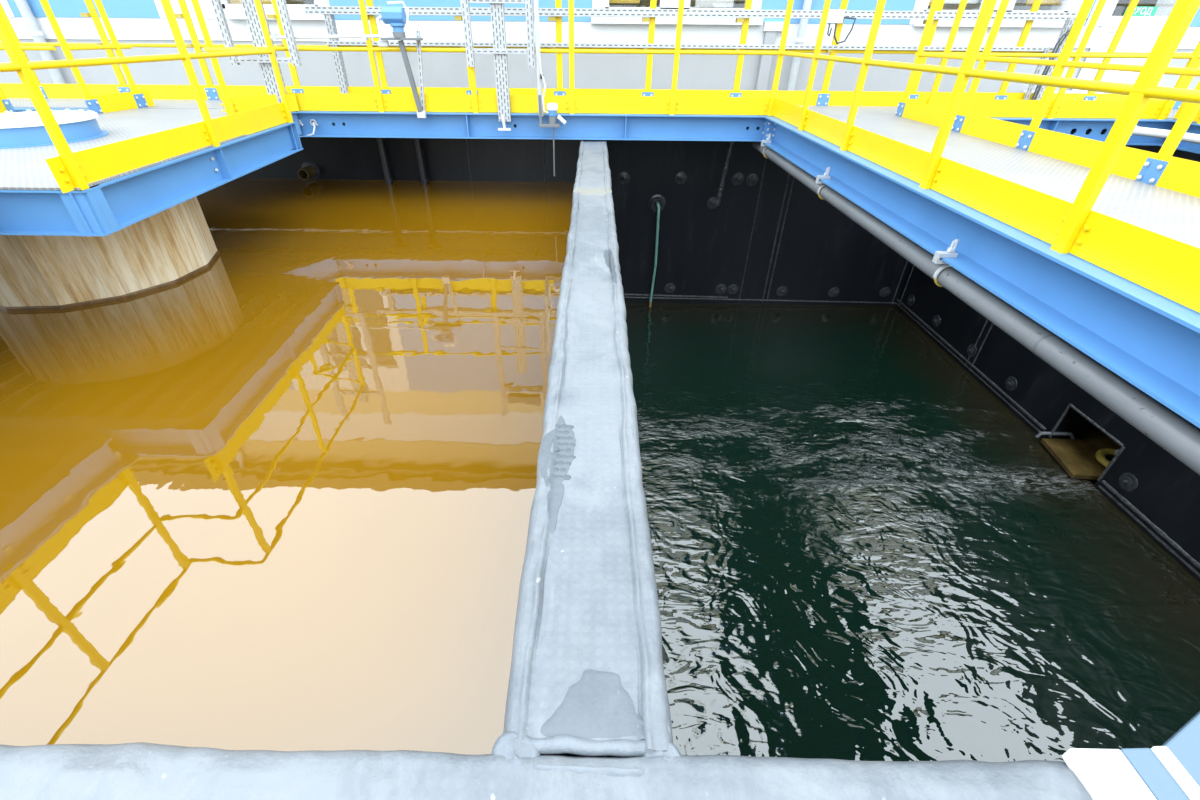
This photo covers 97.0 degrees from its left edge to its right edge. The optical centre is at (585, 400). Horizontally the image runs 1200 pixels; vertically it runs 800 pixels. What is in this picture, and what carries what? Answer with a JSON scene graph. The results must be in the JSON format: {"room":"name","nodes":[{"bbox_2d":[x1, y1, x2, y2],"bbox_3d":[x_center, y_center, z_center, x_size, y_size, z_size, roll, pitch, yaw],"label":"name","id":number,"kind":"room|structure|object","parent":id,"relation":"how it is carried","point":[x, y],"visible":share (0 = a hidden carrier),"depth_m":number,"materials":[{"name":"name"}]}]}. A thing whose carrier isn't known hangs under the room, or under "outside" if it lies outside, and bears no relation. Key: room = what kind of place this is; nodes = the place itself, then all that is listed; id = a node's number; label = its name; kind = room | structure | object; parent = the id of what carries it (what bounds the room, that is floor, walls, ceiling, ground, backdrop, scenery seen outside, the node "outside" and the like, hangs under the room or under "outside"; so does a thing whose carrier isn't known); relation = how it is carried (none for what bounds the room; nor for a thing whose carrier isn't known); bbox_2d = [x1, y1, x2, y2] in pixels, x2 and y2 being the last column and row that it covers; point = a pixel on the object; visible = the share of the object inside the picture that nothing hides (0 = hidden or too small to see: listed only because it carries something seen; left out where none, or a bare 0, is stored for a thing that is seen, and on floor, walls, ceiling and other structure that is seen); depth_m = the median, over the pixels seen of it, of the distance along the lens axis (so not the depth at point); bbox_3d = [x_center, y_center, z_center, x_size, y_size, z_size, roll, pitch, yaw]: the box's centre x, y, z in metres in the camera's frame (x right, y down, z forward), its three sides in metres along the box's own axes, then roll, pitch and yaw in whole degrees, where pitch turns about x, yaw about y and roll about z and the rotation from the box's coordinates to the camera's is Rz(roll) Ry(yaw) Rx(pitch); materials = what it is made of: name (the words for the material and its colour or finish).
{"room":"water treatment plant","nodes":[
{"label":"water treatment plant","id":0,"kind":"room"},
{"bbox_2d":[0,179,574,754],"bbox_3d":[-4.499,-0.920,4.070,8.780,0.001,6.932,1,35,0],"label":"water","id":1,"kind":"object","parent":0,"point":[278,495],"visible":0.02,"depth_m":2.29,"materials":[{"name":"orange liquid"}]},
{"bbox_2d":[376,138,393,183],"bbox_3d":[-2.495,-2.817,6.739,0.165,1.491,0.137,1,35,0],"label":"support pole","id":2,"kind":"object","parent":1,"relation":"in","point":[388,178],"visible":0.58,"depth_m":6.58,"materials":[{"name":"black metal"}]},
{"bbox_2d":[413,138,428,184],"bbox_3d":[-2.042,-2.811,6.735,0.165,1.491,0.137,1,35,0],"label":"support pole","id":3,"kind":"object","parent":1,"relation":"in","point":[424,179],"visible":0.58,"depth_m":6.58,"materials":[{"name":"black metal"}]},
{"bbox_2d":[0,742,1092,799],"bbox_3d":[0.281,1.872,1.312,7.110,2.720,0.751,1,35,0],"label":"wall","id":4,"kind":"structure","parent":0,"point":[136,770],"depth_m":0.82,"materials":[{"name":"grey concrete"}]},
{"bbox_2d":[1062,711,1199,799],"bbox_3d":[1.057,0.704,0.630,0.601,0.037,0.976,1,35,0],"label":"support beam","id":5,"kind":"structure","parent":4,"relation":"on","point":[1171,770],"depth_m":0.81,"materials":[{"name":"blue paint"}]},
{"bbox_2d":[561,753,609,756],"bbox_3d":[0.019,1.522,5.413,18.412,0.137,8.004,1,35,0],"label":"floor","id":6,"kind":"structure","parent":0,"point":[564,754],"depth_m":3.81,"materials":[{"name":"black"}]},
{"bbox_2d":[0,197,219,310],"bbox_3d":[-3.850,-0.227,4.834,1.561,3.346,1.557,1,35,0],"label":"concrete column","id":7,"kind":"structure","parent":6,"relation":"on","point":[170,246],"depth_m":3.69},
{"bbox_2d":[0,108,302,235],"bbox_3d":[-4.122,-0.874,2.618,3.030,0.249,7.386,1,35,0],"label":"platform","id":8,"kind":"object","parent":7,"relation":"on","point":[32,201],"visible":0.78,"depth_m":3.32,"materials":[{"name":"blue paint"}]},
{"bbox_2d":[0,46,55,112],"bbox_3d":[-5.232,-2.394,3.665,0.772,1.103,2.858,1,35,0],"label":"guardrail","id":9,"kind":"object","parent":8,"relation":"on","point":[5,104],"visible":0.8,"depth_m":5.02,"materials":[{"name":"yellow metal"}]},
{"bbox_2d":[0,109,108,148],"bbox_3d":[-4.121,-2.017,3.920,0.907,0.153,0.907,1,35,0],"label":"drum cover","id":10,"kind":"object","parent":8,"relation":"on","point":[17,129],"visible":0.92,"depth_m":3.80,"materials":[{"name":"blue paint"}]},
{"bbox_2d":[39,0,154,113],"bbox_3d":[-4.699,-3.392,5.117,0.056,1.103,0.805,3,35,4],"label":"guardrail","id":11,"kind":"object","parent":8,"relation":"on","point":[106,103],"visible":0.89,"depth_m":5.20,"materials":[{"name":"yellow metal"}]},
{"bbox_2d":[0,0,292,192],"bbox_3d":[-2.915,-1.151,1.893,0.608,1.103,6.541,1,35,0],"label":"guardrail","id":12,"kind":"object","parent":8,"relation":"on","point":[70,170],"visible":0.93,"depth_m":3.19,"materials":[{"name":"yellow metal"}]},
{"bbox_2d":[191,0,298,114],"bbox_3d":[-3.001,-3.263,4.951,0.758,1.103,0.655,12,36,16],"label":"guardrail","id":13,"kind":"object","parent":8,"relation":"on","point":[233,105],"visible":0.79,"depth_m":5.07,"materials":[{"name":"yellow metal"}]},
{"bbox_2d":[210,0,301,102],"bbox_3d":[-3.107,-3.837,4.841,0.672,2.116,0.152,1,35,0],"label":"stand","id":14,"kind":"object","parent":8,"relation":"on","point":[249,7],"visible":0.83,"depth_m":5.05,"materials":[{"name":"white metal"}]},
{"bbox_2d":[270,34,380,39],"bbox_3d":[-2.502,-3.477,5.083,1.079,0.048,0.052,1,35,0],"label":"conduit","id":15,"kind":"object","parent":14,"relation":"attached to","point":[273,36],"visible":0.82,"depth_m":5.07,"materials":[{"name":"metal"}]},
{"bbox_2d":[492,140,681,776],"bbox_3d":[0.036,-0.319,4.403,0.318,2.632,6.941,1,35,0],"label":"wall","id":16,"kind":"structure","parent":0,"point":[587,677],"depth_m":1.17,"materials":[{"name":"grey concrete"}]},
{"bbox_2d":[0,0,1176,25],"bbox_3d":[-0.081,-5.792,6.222,15.251,2.212,0.357,1,35,0],"label":"trim","id":17,"kind":"structure","parent":0,"point":[1165,7],"depth_m":6.65,"materials":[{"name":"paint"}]},
{"bbox_2d":[221,0,324,19],"bbox_3d":[-3.900,-5.579,6.295,1.367,1.738,0.282,1,35,0],"label":"window","id":18,"kind":"structure","parent":17,"relation":"attached to","point":[234,4],"depth_m":6.66,"materials":[{"name":"white paint"}]},
{"bbox_2d":[229,0,271,3],"bbox_3d":[-4.241,-5.355,6.614,0.618,0.824,0.021,1,35,0],"label":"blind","id":19,"kind":"object","parent":18,"relation":"attached to","point":[231,1],"depth_m":6.79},
{"bbox_2d":[591,0,763,24],"bbox_3d":[1.145,-5.504,6.262,2.143,1.752,0.282,1,35,0],"label":"window","id":20,"kind":"structure","parent":17,"relation":"attached to","point":[664,4],"depth_m":6.63,"materials":[{"name":"white paint"}]},
{"bbox_2d":[609,0,639,2],"bbox_3d":[0.474,-5.650,6.332,0.426,1.463,0.021,1,35,0],"label":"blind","id":21,"kind":"object","parent":20,"relation":"attached to","point":[610,1],"depth_m":6.73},
{"bbox_2d":[695,0,733,6],"bbox_3d":[1.635,-5.620,6.333,0.481,1.498,0.021,1,35,0],"label":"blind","id":22,"kind":"object","parent":20,"relation":"attached to","point":[698,3],"depth_m":6.73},
{"bbox_2d":[913,0,1071,27],"bbox_3d":[5.102,-5.450,6.233,1.937,1.752,0.282,1,35,0],"label":"window","id":23,"kind":"structure","parent":17,"relation":"attached to","point":[1066,5],"depth_m":6.60,"materials":[{"name":"white paint"}]},
{"bbox_2d":[944,0,977,3],"bbox_3d":[4.692,-5.601,6.295,0.481,1.443,0.021,1,35,0],"label":"blind","id":24,"kind":"object","parent":23,"relation":"attached to","point":[946,1],"depth_m":6.69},
{"bbox_2d":[1025,0,1060,4],"bbox_3d":[5.752,-5.027,6.673,0.412,0.082,0.021,1,35,0],"label":"blind","id":25,"kind":"object","parent":23,"relation":"attached to","point":[1052,2],"depth_m":6.68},
{"bbox_2d":[0,39,1199,92],"bbox_3d":[0.114,-4.453,7.160,30.228,0.594,0.330,1,35,0],"label":"wall","id":26,"kind":"structure","parent":0,"point":[440,69],"depth_m":7.03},
{"bbox_2d":[755,22,783,89],"bbox_3d":[2.372,-4.403,6.889,0.261,0.824,0.082,1,35,0],"label":"channel","id":27,"kind":"object","parent":26,"relation":"attached to","point":[770,28],"visible":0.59,"depth_m":6.85,"materials":[{"name":"white paint"}]},
{"bbox_2d":[1071,0,1167,90],"bbox_3d":[6.897,-5.009,6.420,0.866,2.253,0.109,1,35,0],"label":"door","id":28,"kind":"structure","parent":26,"relation":"in","point":[1140,34],"depth_m":6.74,"materials":[{"name":"white paint"}]},
{"bbox_2d":[1123,6,1157,15],"bbox_3d":[6.868,-4.813,6.574,0.371,0.100,0.017,1,35,0],"label":"sign","id":29,"kind":"object","parent":28,"relation":"attached to","point":[1139,11],"visible":0.81,"depth_m":6.57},
{"bbox_2d":[7,0,1199,26],"bbox_3d":[0.125,-5.791,6.223,30.228,2.212,0.350,1,35,0],"label":"building","id":30,"kind":"structure","parent":0,"point":[60,8],"depth_m":6.66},
{"bbox_2d":[8,17,1199,48],"bbox_3d":[0.117,-4.788,6.920,30.228,0.230,0.344,1,35,0],"label":"wall","id":31,"kind":"structure","parent":0,"point":[71,27],"depth_m":6.78,"materials":[{"name":"white paint"}]},
{"bbox_2d":[237,125,1199,305],"bbox_3d":[0.084,-2.072,7.572,17.862,3.325,0.366,1,35,0],"label":"wall","id":32,"kind":"structure","parent":0,"point":[735,227],"depth_m":7.07,"materials":[{"name":"black metal"}]},
{"bbox_2d":[298,161,319,179],"bbox_3d":[-3.552,-2.903,6.772,0.234,0.234,0.234,1,35,0],"label":"pipe stub","id":33,"kind":"object","parent":32,"relation":"attached to","point":[309,170],"visible":1,"depth_m":6.79,"materials":[{"name":"metal"}]},
{"bbox_2d":[7,98,1177,144],"bbox_3d":[-0.256,-3.162,5.979,18.549,0.249,1.072,1,35,0],"label":"walkway","id":34,"kind":"object","parent":32,"relation":"on","point":[364,124],"visible":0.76,"depth_m":5.62,"materials":[{"name":"blue paint"}]},
{"bbox_2d":[298,119,317,135],"bbox_3d":[-2.951,-2.881,5.623,0.261,0.168,0.098,1,35,0],"label":"bracket","id":35,"kind":"object","parent":34,"relation":"attached to","point":[311,120],"visible":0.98,"depth_m":5.61,"materials":[{"name":"metal"}]},
{"bbox_2d":[324,14,348,92],"bbox_3d":[-2.748,-3.872,5.972,0.220,0.893,0.137,1,35,0],"label":"support","id":36,"kind":"object","parent":34,"relation":"on","point":[330,23],"visible":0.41,"depth_m":5.98,"materials":[{"name":"metal"}]},
{"bbox_2d":[284,0,793,115],"bbox_3d":[-0.575,-3.429,5.221,5.026,1.103,0.037,1,35,0],"label":"guardrail","id":37,"kind":"object","parent":34,"relation":"on","point":[380,102],"visible":0.9,"depth_m":5.47,"materials":[{"name":"yellow metal"}]},
{"bbox_2d":[376,1,426,117],"bbox_3d":[-1.788,-3.314,5.210,0.419,0.965,0.158,1,35,0],"label":"sensor","id":38,"kind":"object","parent":37,"relation":"attached to","point":[396,17],"visible":1,"depth_m":5.09,"materials":[{"name":"metal"}]},
{"bbox_2d":[461,0,542,130],"bbox_3d":[-0.793,-3.733,4.892,0.732,2.243,0.179,1,35,0],"label":"stand","id":39,"kind":"object","parent":37,"relation":"attached to","point":[500,51],"visible":1,"depth_m":5.13,"materials":[{"name":"metal"}]},
{"bbox_2d":[538,55,565,175],"bbox_3d":[-0.338,-2.878,5.433,0.279,1.100,0.110,1,35,0],"label":"sensor","id":40,"kind":"object","parent":39,"relation":"attached to","point":[552,108],"visible":1,"depth_m":5.39,"materials":[{"name":"metal"}]},
{"bbox_2d":[0,0,1199,108],"bbox_3d":[0.097,-3.914,5.932,17.862,1.103,0.056,1,35,0],"label":"guardrail","id":41,"kind":"object","parent":34,"relation":"on","point":[210,91],"visible":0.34,"depth_m":6.12,"materials":[{"name":"yellow metal"}]},
{"bbox_2d":[95,41,1053,52],"bbox_3d":[-0.174,-3.933,5.904,10.600,0.069,0.071,1,35,0],"label":"cable tray","id":42,"kind":"object","parent":41,"relation":"attached to","point":[644,46],"visible":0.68,"depth_m":5.86,"materials":[{"name":"white metal"}]},
{"bbox_2d":[80,6,1077,23],"bbox_3d":[-0.124,-4.180,5.758,10.752,0.113,0.112,1,35,0],"label":"cable tray","id":43,"kind":"object","parent":41,"relation":"attached to","point":[740,15],"visible":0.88,"depth_m":5.69,"materials":[{"name":"white metal"}]},
{"bbox_2d":[826,10,855,43],"bbox_3d":[2.728,-4.013,5.713,0.315,0.304,0.077,1,35,0],"label":"junction box","id":44,"kind":"object","parent":43,"relation":"attached to","point":[834,16],"visible":0.91,"depth_m":5.65,"materials":[{"name":"white paint"}]},
{"bbox_2d":[760,114,1199,427],"bbox_3d":[2.562,-0.855,2.673,1.549,0.249,7.090,1,35,0],"label":"walkway","id":45,"kind":"object","parent":34,"relation":"attached to","point":[1151,340],"visible":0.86,"depth_m":2.47,"materials":[{"name":"blue paint"}]},
{"bbox_2d":[761,133,770,157],"bbox_3d":[1.884,-2.622,5.479,0.152,0.236,0.038,1,35,0],"label":"clamp","id":46,"kind":"object","parent":45,"relation":"attached to","point":[767,140],"visible":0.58,"depth_m":5.44,"materials":[{"name":"white metal"}]},
{"bbox_2d":[815,167,830,199],"bbox_3d":[1.861,-1.680,4.119,0.152,0.241,0.038,1,35,0],"label":"clamp","id":47,"kind":"object","parent":45,"relation":"attached to","point":[826,174],"visible":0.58,"depth_m":4.09,"materials":[{"name":"white metal"}]},
{"bbox_2d":[932,239,958,286],"bbox_3d":[1.837,-0.691,2.692,0.152,0.247,0.038,1,35,0],"label":"clamp","id":48,"kind":"object","parent":45,"relation":"attached to","point":[950,253],"visible":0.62,"depth_m":2.66,"materials":[{"name":"white metal"}]},
{"bbox_2d":[752,141,1199,474],"bbox_3d":[1.856,-0.752,2.893,0.098,0.123,7.386,1,35,0],"label":"drain pipe","id":49,"kind":"object","parent":45,"relation":"hanging from","point":[1178,437],"visible":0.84,"depth_m":2.10,"materials":[{"name":"metal"}]},
{"bbox_2d":[772,0,1199,312],"bbox_3d":[1.866,-1.424,2.348,0.037,1.103,6.908,1,35,0],"label":"guardrail","id":50,"kind":"object","parent":45,"relation":"on","point":[1168,267],"visible":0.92,"depth_m":2.13,"materials":[{"name":"yellow metal"}]},
{"bbox_2d":[895,0,1199,197],"bbox_3d":[3.172,-1.415,2.351,0.056,1.103,6.938,1,35,0],"label":"guardrail","id":51,"kind":"object","parent":45,"relation":"on","point":[1160,169],"visible":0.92,"depth_m":3.55,"materials":[{"name":"yellow metal"}]},
{"bbox_2d":[908,0,1199,119],"bbox_3d":[4.639,-3.357,5.183,2.734,1.103,0.037,1,35,0],"label":"guardrail","id":52,"kind":"object","parent":34,"relation":"on","point":[1057,108],"visible":0.66,"depth_m":5.42,"materials":[{"name":"yellow metal"}]},
{"bbox_2d":[1023,18,1087,99],"bbox_3d":[5.169,-3.713,5.882,0.265,0.845,0.111,1,35,0],"label":"support","id":53,"kind":"object","parent":34,"relation":"on","point":[1039,90],"visible":0.44,"depth_m":5.86,"materials":[{"name":"white metal"}]},
{"bbox_2d":[1158,118,1199,153],"bbox_3d":[6.678,-0.783,2.620,1.477,0.249,7.035,1,35,0],"label":"walkway","id":54,"kind":"object","parent":34,"relation":"attached to","point":[1194,128],"visible":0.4,"depth_m":5.32,"materials":[{"name":"blue paint"}]},
{"bbox_2d":[1131,125,1199,143],"bbox_3d":[5.897,-1.810,4.076,0.432,0.127,3.425,-4,35,-6],"label":"pipe","id":55,"kind":"object","parent":54,"relation":"attached to","point":[1141,131],"visible":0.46,"depth_m":5.28,"materials":[{"name":"metal"}]},
{"bbox_2d":[1174,102,1199,123],"bbox_3d":[5.992,-1.567,2.606,0.037,1.103,6.234,1,35,0],"label":"guardrail","id":56,"kind":"object","parent":54,"relation":"on","point":[1197,117],"visible":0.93,"depth_m":5.37,"materials":[{"name":"yellow metal"}]},
{"bbox_2d":[648,194,665,306],"bbox_3d":[0.934,-1.928,7.401,0.234,1.783,0.155,1,35,0],"label":"hose","id":57,"kind":"object","parent":32,"relation":"hanging from","point":[657,202],"visible":0.94,"depth_m":7.02,"materials":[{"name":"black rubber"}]},
{"bbox_2d":[286,0,1157,15],"bbox_3d":[0.137,-6.067,7.289,30.228,3.105,1.718,1,35,0],"label":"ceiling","id":58,"kind":"structure","parent":0,"point":[1121,6],"depth_m":8.17,"materials":[{"name":"white"}]},
{"bbox_2d":[625,303,1199,761],"bbox_3d":[2.345,0.550,4.970,4.328,0.001,6.932,1,35,0],"label":"water","id":59,"kind":"object","parent":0,"point":[861,552],"visible":0.67,"depth_m":3.98,"materials":[{"name":"green liquid"}]},
{"bbox_2d":[895,263,1199,581],"bbox_3d":[4.627,0.318,4.312,0.366,3.160,7.688,1,35,0],"label":"wall","id":60,"kind":"structure","parent":0,"point":[1153,488],"depth_m":5.05,"materials":[{"name":"black metal"}]},
{"bbox_2d":[1036,432,1119,479],"bbox_3d":[4.678,0.485,4.907,0.666,0.176,0.623,1,35,0],"label":"weir","id":61,"kind":"object","parent":60,"relation":"attached to","point":[1080,458],"visible":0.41,"depth_m":4.93,"materials":[{"name":"metal"}]},
{"bbox_2d":[1082,424,1120,448],"bbox_3d":[5.204,0.428,4.825,0.783,1.305,1.154,1,35,0],"label":"wall","id":62,"kind":"structure","parent":0,"point":[1093,433],"depth_m":5.25,"materials":[{"name":"metal"}]},
{"bbox_3d":[0.330,-12.955,20.711,54.960,0.811,33.629,1,35,0],"label":"ground","id":63,"kind":"structure","parent":0,"visible":0},
{"bbox_2d":[1023,90,1110,93],"bbox_3d":[6.735,-3.930,6.898,1.855,0.124,0.429,1,35,0],"label":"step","id":64,"kind":"structure","parent":63,"relation":"on","point":[1024,91],"depth_m":6.90,"materials":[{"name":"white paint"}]},
{"bbox_3d":[0.139,-7.446,5.084,30.228,0.666,0.344,1,35,0],"label":"wall","id":65,"kind":"structure","parent":0,"visible":0},
{"bbox_2d":[14,0,65,83],"bbox_3d":[-7.019,-6.176,5.773,0.131,4.878,0.131,1,35,0],"label":"downpipe","id":66,"kind":"object","parent":65,"relation":"attached to","point":[23,6],"visible":0.75,"depth_m":6.77,"materials":[{"name":"metal"}]},
{"bbox_2d":[787,0,811,90],"bbox_3d":[2.721,-6.031,5.684,0.108,4.878,0.108,1,35,0],"label":"downpipe","id":67,"kind":"object","parent":65,"relation":"attached to","point":[800,39],"visible":0.75,"depth_m":6.70,"materials":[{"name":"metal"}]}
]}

